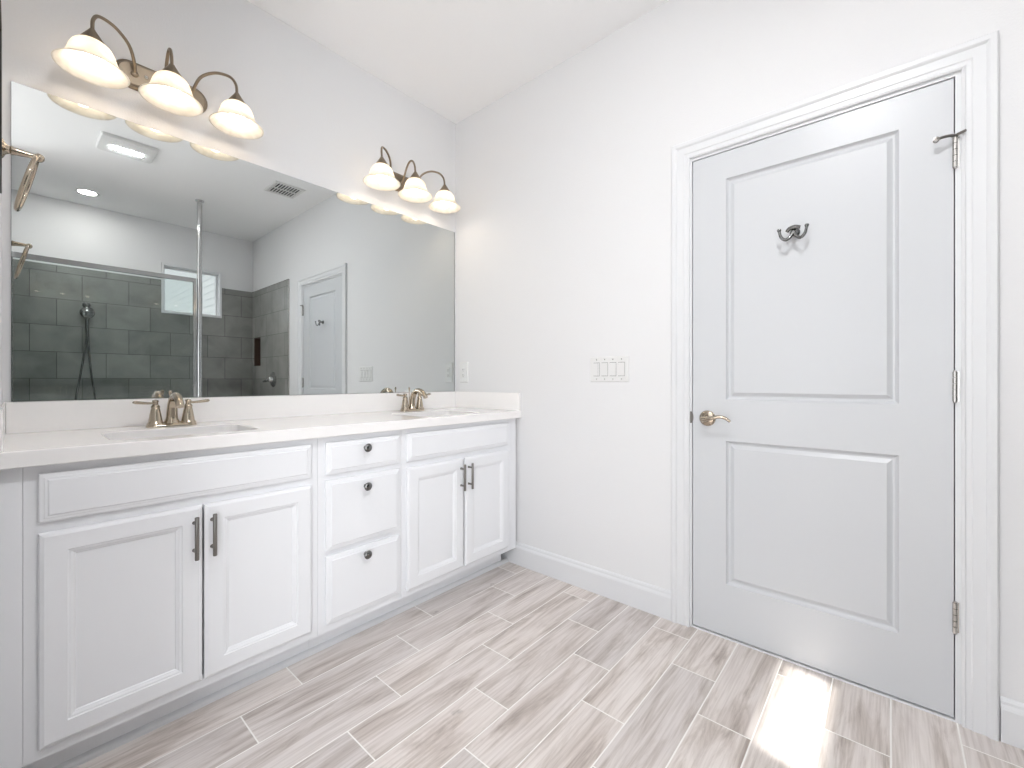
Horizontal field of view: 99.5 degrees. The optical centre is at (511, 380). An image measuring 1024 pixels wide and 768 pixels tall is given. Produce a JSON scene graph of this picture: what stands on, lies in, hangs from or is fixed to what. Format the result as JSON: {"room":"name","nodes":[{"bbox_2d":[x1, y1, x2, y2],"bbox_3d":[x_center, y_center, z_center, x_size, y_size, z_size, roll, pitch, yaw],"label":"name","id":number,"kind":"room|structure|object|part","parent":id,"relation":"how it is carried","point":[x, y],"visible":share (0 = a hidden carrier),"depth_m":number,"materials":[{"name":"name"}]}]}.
{"room":"bathroom","nodes":[
{"label":"bathroom","id":0,"kind":"room"},
{"bbox_2d":[0,0,1,405],"bbox_3d":[-1.250,-0.326,0.975,1.250,2.817,0.120,0,0,41],"label":"wall","id":1,"kind":"structure","parent":0,"point":[1,0],"depth_m":1.37,"materials":[{"name":"paint"}]},
{"bbox_2d":[0,0,1,192],"bbox_3d":[-0.879,-0.521,0.739,0.270,0.326,0.010,0,0,41],"label":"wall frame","id":2,"kind":"object","parent":1,"relation":"attached to","point":[0,0],"visible":1,"depth_m":0.82,"materials":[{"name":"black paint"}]},
{"bbox_2d":[2,138,44,211],"bbox_3d":[-1.234,-0.513,1.092,0.150,0.174,0.078,0,0,41],"label":"towel ring","id":3,"kind":"object","parent":1,"relation":"attached to","point":[25,186],"visible":1,"depth_m":1.07,"materials":[{"name":"silver metal"}]},
{"bbox_3d":[-1.234,-0.574,1.092,0.054,0.054,0.078,0,0,41],"label":"post","id":4,"kind":"part","parent":3,"relation":"part of","materials":[{"name":"silver metal"}]},
{"bbox_2d":[2,0,455,433],"bbox_3d":[-2.354,-0.326,0.749,0.120,2.817,6.120,0,0,41],"label":"wall","id":5,"kind":"structure","parent":0,"point":[325,120],"depth_m":1.96,"materials":[{"name":"paint"}]},
{"bbox_2d":[51,14,263,138],"bbox_3d":[-1.312,-1.173,1.665,0.248,0.224,0.631,0,0,41],"label":"vanity light","id":6,"kind":"object","parent":5,"relation":"attached to","point":[85,56],"visible":1,"depth_m":1.63,"materials":[{"name":"white glass"}]},
{"bbox_3d":[-1.435,-1.109,1.483,0.195,0.094,0.195,0,0,41],"label":"lamp shade","id":7,"kind":"part","parent":6,"relation":"part of","materials":[{"name":"white glass"}]},
{"bbox_3d":[-1.435,-1.105,1.483,0.059,0.086,0.059,0,0,41],"label":"bulb","id":8,"kind":"part","parent":6,"relation":"part of","materials":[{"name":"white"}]},
{"bbox_3d":[-1.437,-1.227,1.577,0.032,0.118,0.198,0,0,-4],"label":"arm","id":9,"kind":"part","parent":6,"relation":"part of","materials":[{"name":"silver metal"}]},
{"bbox_3d":[-1.398,-1.179,1.740,0.019,0.104,0.300,0,0,41],"label":"plate","id":10,"kind":"part","parent":6,"relation":"part of","materials":[{"name":"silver metal"}]},
{"bbox_3d":[-1.342,-1.227,1.691,0.143,0.118,0.024,0,0,41],"label":"arm","id":11,"kind":"part","parent":6,"relation":"part of","materials":[{"name":"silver metal"}]},
{"bbox_3d":[-1.292,-1.109,1.648,0.195,0.094,0.195,0,0,41],"label":"lamp shade","id":12,"kind":"part","parent":6,"relation":"part of","materials":[{"name":"white glass"}]},
{"bbox_3d":[-1.292,-1.105,1.648,0.059,0.086,0.059,0,0,41],"label":"bulb","id":13,"kind":"part","parent":6,"relation":"part of","materials":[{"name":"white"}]},
{"bbox_3d":[-1.242,-1.227,1.800,0.198,0.118,0.032,0,0,-4],"label":"arm","id":14,"kind":"part","parent":6,"relation":"part of","materials":[{"name":"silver metal"}]},
{"bbox_3d":[-1.149,-1.109,1.812,0.195,0.094,0.195,0,0,41],"label":"lamp shade","id":15,"kind":"part","parent":6,"relation":"part of","materials":[{"name":"white glass"}]},
{"bbox_3d":[-1.149,-1.105,1.812,0.059,0.086,0.059,0,0,41],"label":"bulb","id":16,"kind":"part","parent":6,"relation":"part of","materials":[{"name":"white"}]},
{"bbox_2d":[6,391,454,433],"bbox_3d":[-1.026,0.122,2.167,0.019,0.104,1.956,0,0,41],"label":"backsplash","id":17,"kind":"structure","parent":5,"relation":"attached to","point":[39,416],"depth_m":1.84,"materials":[{"name":"stone"}]},
{"bbox_2d":[11,81,454,401],"bbox_3d":[-1.027,-0.464,2.178,0.006,1.066,1.950,0,0,41],"label":"wall mirror","id":18,"kind":"object","parent":5,"relation":"attached to","point":[146,262],"visible":1,"depth_m":1.83,"materials":[{"name":"white mirror"}]},
{"bbox_2d":[363,146,460,213],"bbox_3d":[-0.576,-1.173,2.511,0.248,0.224,0.631,0,0,41],"label":"vanity light","id":19,"kind":"object","parent":5,"relation":"attached to","point":[381,176],"visible":1,"depth_m":2.48,"materials":[{"name":"white glass"}]},
{"bbox_3d":[-0.699,-1.109,2.330,0.195,0.094,0.195,0,0,41],"label":"lamp shade","id":20,"kind":"part","parent":19,"relation":"part of","materials":[{"name":"white glass"}]},
{"bbox_3d":[-0.699,-1.105,2.330,0.059,0.086,0.059,0,0,41],"label":"bulb","id":21,"kind":"part","parent":19,"relation":"part of","materials":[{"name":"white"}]},
{"bbox_3d":[-0.700,-1.227,2.423,0.032,0.118,0.198,0,0,-4],"label":"arm","id":22,"kind":"part","parent":19,"relation":"part of","materials":[{"name":"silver metal"}]},
{"bbox_3d":[-0.662,-1.179,2.586,0.019,0.104,0.300,0,0,41],"label":"plate","id":23,"kind":"part","parent":19,"relation":"part of","materials":[{"name":"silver metal"}]},
{"bbox_3d":[-0.605,-1.227,2.537,0.143,0.118,0.024,0,0,41],"label":"arm","id":24,"kind":"part","parent":19,"relation":"part of","materials":[{"name":"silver metal"}]},
{"bbox_3d":[-0.556,-1.109,2.494,0.195,0.094,0.195,0,0,41],"label":"lamp shade","id":25,"kind":"part","parent":19,"relation":"part of","materials":[{"name":"white glass"}]},
{"bbox_3d":[-0.556,-1.105,2.494,0.059,0.086,0.059,0,0,41],"label":"bulb","id":26,"kind":"part","parent":19,"relation":"part of","materials":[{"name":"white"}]},
{"bbox_3d":[-0.505,-1.227,2.647,0.198,0.118,0.032,0,0,-4],"label":"arm","id":27,"kind":"part","parent":19,"relation":"part of","materials":[{"name":"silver metal"}]},
{"bbox_3d":[-0.413,-1.109,2.659,0.195,0.094,0.195,0,0,41],"label":"lamp shade","id":28,"kind":"part","parent":19,"relation":"part of","materials":[{"name":"white glass"}]},
{"bbox_3d":[-0.413,-1.105,2.659,0.059,0.086,0.059,0,0,41],"label":"bulb","id":29,"kind":"part","parent":19,"relation":"part of","materials":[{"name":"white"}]},
{"bbox_2d":[247,0,667,123],"bbox_3d":[-0.650,-1.784,-0.317,4.150,0.100,7.050,0,0,41],"label":"ceiling","id":30,"kind":"structure","parent":0,"point":[455,58],"depth_m":2.18,"materials":[{"name":"paint"}]},
{"bbox_2d":[22,559,1023,767],"bbox_3d":[-0.650,1.133,-0.317,4.150,0.100,7.050,0,0,41],"label":"floor","id":31,"kind":"structure","parent":0,"point":[512,665],"depth_m":1.46,"materials":[{"name":"beige tile"}]},
{"bbox_2d":[0,438,316,767],"bbox_3d":[-1.193,0.651,1.531,0.593,0.862,0.792,0,0,41],"label":"base cabinet","id":32,"kind":"object","parent":31,"relation":"on","point":[136,590],"visible":0.97,"depth_m":1.27,"materials":[{"name":"paint"}]},
{"bbox_3d":[-1.104,0.674,1.250,0.017,0.558,0.352,0,0,41],"label":"door","id":33,"kind":"part","parent":32,"relation":"part of","materials":[{"name":"paint"}]},
{"bbox_3d":[-0.990,0.303,1.381,0.017,0.127,0.700,0,0,41],"label":"false drawer","id":34,"kind":"part","parent":32,"relation":"part of","materials":[{"name":"paint"}]},
{"bbox_3d":[-0.983,0.488,1.349,0.036,0.134,0.012,0,0,41],"label":"handle","id":35,"kind":"part","parent":32,"relation":"part of","materials":[{"name":"grey metal"}]},
{"bbox_3d":[-0.952,0.488,1.384,0.036,0.134,0.012,0,0,41],"label":"handle","id":36,"kind":"part","parent":32,"relation":"part of","materials":[{"name":"grey metal"}]},
{"bbox_3d":[-0.873,0.674,1.516,0.017,0.558,0.342,0,0,41],"label":"door","id":37,"kind":"part","parent":32,"relation":"part of","materials":[{"name":"paint"}]},
{"bbox_2d":[52,558,508,767],"bbox_3d":[-0.673,1.073,1.858,0.016,0.020,1.968,0,0,41],"label":"trim","id":38,"kind":"structure","parent":32,"relation":"attached to","point":[121,740],"depth_m":1.54,"materials":[{"name":"paint"}]},
{"bbox_2d":[309,430,400,648],"bbox_3d":[-0.810,0.651,1.976,0.586,0.862,0.380,0,0,41],"label":"base cabinet","id":39,"kind":"object","parent":31,"relation":"on","point":[359,475],"visible":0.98,"depth_m":1.78,"materials":[{"name":"paint"}]},
{"bbox_3d":[-0.613,0.819,1.813,0.017,0.265,0.336,0,0,41],"label":"drawer","id":40,"kind":"part","parent":39,"relation":"part of","materials":[{"name":"paint"}]},
{"bbox_3d":[-0.613,0.527,1.813,0.017,0.274,0.336,0,0,41],"label":"drawer","id":41,"kind":"part","parent":39,"relation":"part of","materials":[{"name":"paint"}]},
{"bbox_3d":[-0.613,0.304,1.813,0.017,0.126,0.336,0,0,41],"label":"drawer","id":42,"kind":"part","parent":39,"relation":"part of","materials":[{"name":"paint"}]},
{"bbox_3d":[-0.598,0.719,1.796,0.029,0.035,0.035,0,0,41],"label":"knob","id":43,"kind":"part","parent":39,"relation":"part of","materials":[{"name":"silver metal"}]},
{"bbox_3d":[-0.598,0.436,1.796,0.029,0.035,0.035,0,0,41],"label":"knob","id":44,"kind":"part","parent":39,"relation":"part of","materials":[{"name":"silver metal"}]},
{"bbox_3d":[-0.598,0.277,1.796,0.029,0.035,0.035,0,0,41],"label":"knob","id":45,"kind":"part","parent":39,"relation":"part of","materials":[{"name":"silver metal"}]},
{"bbox_2d":[392,418,515,609],"bbox_3d":[-0.422,0.651,2.417,0.593,0.862,0.793,0,0,41],"label":"base cabinet","id":46,"kind":"object","parent":31,"relation":"on","point":[458,481],"visible":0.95,"depth_m":2.18,"materials":[{"name":"paint"}]},
{"bbox_2d":[0,391,520,469],"bbox_3d":[-0.812,0.143,1.989,0.577,0.147,1.983,0,0,41],"label":"countertop","id":47,"kind":"structure","parent":46,"relation":"on","point":[39,433],"depth_m":1.64,"materials":[{"name":"stone"}]},
{"bbox_2d":[132,390,209,427],"bbox_3d":[-1.305,0.105,1.671,0.174,0.138,0.174,0,0,-4],"label":"faucet","id":48,"kind":"object","parent":47,"relation":"on","point":[175,400],"visible":1,"depth_m":1.66,"materials":[{"name":"silver metal"}]},
{"bbox_3d":[-1.366,0.081,1.614,0.017,0.015,0.073,0,0,26],"label":"lever","id":49,"kind":"part","parent":48,"relation":"part of","materials":[{"name":"silver metal"}]},
{"bbox_3d":[-1.352,0.119,1.645,0.053,0.095,0.053,0,0,41],"label":"handle","id":50,"kind":"part","parent":48,"relation":"part of","materials":[{"name":"silver metal"}]},
{"bbox_3d":[-1.319,0.168,1.683,0.054,0.012,0.160,0,0,41],"label":"plate","id":51,"kind":"part","parent":48,"relation":"part of","materials":[{"name":"silver metal"}]},
{"bbox_3d":[-1.280,0.104,1.649,0.168,0.126,0.054,0,0,41],"label":"spout","id":52,"kind":"part","parent":48,"relation":"part of","materials":[{"name":"silver metal"}]},
{"bbox_3d":[-1.286,0.119,1.721,0.053,0.095,0.053,0,0,41],"label":"handle","id":53,"kind":"part","parent":48,"relation":"part of","materials":[{"name":"silver metal"}]},
{"bbox_3d":[-1.257,0.081,1.739,0.073,0.015,0.017,0,0,-34],"label":"lever","id":54,"kind":"part","parent":48,"relation":"part of","materials":[{"name":"silver metal"}]},
{"bbox_2d":[397,387,430,411],"bbox_3d":[-0.568,0.105,2.519,0.174,0.138,0.174,0,0,-4],"label":"faucet","id":55,"kind":"object","parent":47,"relation":"on","point":[405,407],"visible":1,"depth_m":2.51,"materials":[{"name":"silver metal"}]},
{"bbox_3d":[-0.614,0.119,2.492,0.053,0.095,0.053,0,0,41],"label":"handle","id":56,"kind":"part","parent":55,"relation":"part of","materials":[{"name":"silver metal"}]},
{"bbox_3d":[-0.581,0.168,2.531,0.054,0.012,0.160,0,0,41],"label":"plate","id":57,"kind":"part","parent":55,"relation":"part of","materials":[{"name":"silver metal"}]},
{"bbox_3d":[-0.542,0.104,2.497,0.168,0.126,0.054,0,0,41],"label":"spout","id":58,"kind":"part","parent":55,"relation":"part of","materials":[{"name":"silver metal"}]},
{"bbox_3d":[-0.548,0.119,2.569,0.053,0.095,0.053,0,0,41],"label":"handle","id":59,"kind":"part","parent":55,"relation":"part of","materials":[{"name":"silver metal"}]},
{"bbox_3d":[-0.364,0.675,2.099,0.017,0.558,0.344,0,0,41],"label":"door","id":60,"kind":"part","parent":46,"relation":"part of","materials":[{"name":"paint"}]},
{"bbox_3d":[-0.250,0.303,2.231,0.017,0.127,0.694,0,0,41],"label":"false drawer","id":61,"kind":"part","parent":46,"relation":"part of","materials":[{"name":"paint"}]},
{"bbox_3d":[-0.246,0.488,2.195,0.036,0.134,0.012,0,0,41],"label":"handle","id":62,"kind":"part","parent":46,"relation":"part of","materials":[{"name":"grey metal"}]},
{"bbox_3d":[-0.211,0.488,2.235,0.036,0.134,0.012,0,0,41],"label":"handle","id":63,"kind":"part","parent":46,"relation":"part of","materials":[{"name":"grey metal"}]},
{"bbox_3d":[-0.133,0.675,2.365,0.017,0.558,0.338,0,0,41],"label":"door","id":64,"kind":"part","parent":46,"relation":"part of","materials":[{"name":"paint"}]},
{"bbox_2d":[692,624,954,721],"bbox_3d":[1.138,1.079,1.687,0.813,0.006,0.120,0,0,41],"label":"trim","id":65,"kind":"structure","parent":31,"relation":"on","point":[878,692],"depth_m":1.58,"materials":[{"name":"paint"}]},
{"bbox_2d":[456,0,1023,737],"bbox_3d":[1.135,-0.326,1.689,3.910,2.817,0.120,0,0,41],"label":"wall","id":66,"kind":"structure","parent":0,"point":[563,180],"depth_m":2.12,"materials":[{"name":"paint"}]},
{"bbox_2d":[460,362,467,382],"bbox_3d":[-0.319,-0.058,2.869,0.078,0.136,0.010,0,0,41],"label":"electrical outlet","id":67,"kind":"object","parent":66,"relation":"attached to","point":[463,365],"visible":1,"depth_m":2.86,"materials":[{"name":"plastic"}]},
{"bbox_2d":[462,367,464,376],"bbox_3d":[-0.321,-0.058,2.867,0.034,0.068,0.004,0,0,41],"label":"receptacle","id":68,"kind":"object","parent":67,"relation":"attached to","point":[463,368],"depth_m":2.86,"materials":[{"name":"plastic"}]},
{"bbox_2d":[501,541,670,620],"bbox_3d":[0.320,1.018,2.309,1.066,0.130,0.015,0,0,41],"label":"baseboard","id":69,"kind":"structure","parent":66,"relation":"attached to","point":[649,598],"depth_m":2.21,"materials":[{"name":"paint"}]},
{"bbox_2d":[591,356,628,381],"bbox_3d":[0.489,-0.059,2.165,0.204,0.125,0.011,0,0,41],"label":"light switch","id":70,"kind":"object","parent":66,"relation":"attached to","point":[611,368],"visible":1,"depth_m":2.16,"materials":[{"name":"plastic"}]},
{"bbox_2d":[671,30,998,740],"bbox_3d":[1.134,0.014,1.677,0.991,2.138,0.140,0,0,41],"label":"door frame","id":71,"kind":"structure","parent":66,"relation":"attached to","point":[977,59],"depth_m":1.35,"materials":[{"name":"paint"}]},
{"bbox_2d":[690,78,966,716],"bbox_3d":[1.094,0.054,1.630,0.851,2.034,0.102,0,0,41],"label":"door","id":72,"kind":"structure","parent":71,"relation":"in","point":[826,381],"depth_m":1.58,"materials":[{"name":"paint"}]},
{"bbox_3d":[0.788,0.160,1.911,0.021,0.052,0.002,0,0,41],"label":"latch plate","id":73,"kind":"part","parent":72,"relation":"part of","materials":[{"name":"grey metal"}]},
{"bbox_3d":[0.844,0.156,1.796,0.115,0.029,0.023,0,0,41],"label":"handle","id":74,"kind":"part","parent":72,"relation":"part of","materials":[{"name":"silver metal"}]},
{"bbox_2d":[1000,696,1023,749],"bbox_3d":[1.563,1.018,1.227,0.242,0.130,0.015,0,0,41],"label":"baseboard","id":75,"kind":"structure","parent":66,"relation":"attached to","point":[1011,711],"depth_m":1.29,"materials":[{"name":"paint"}]}
]}

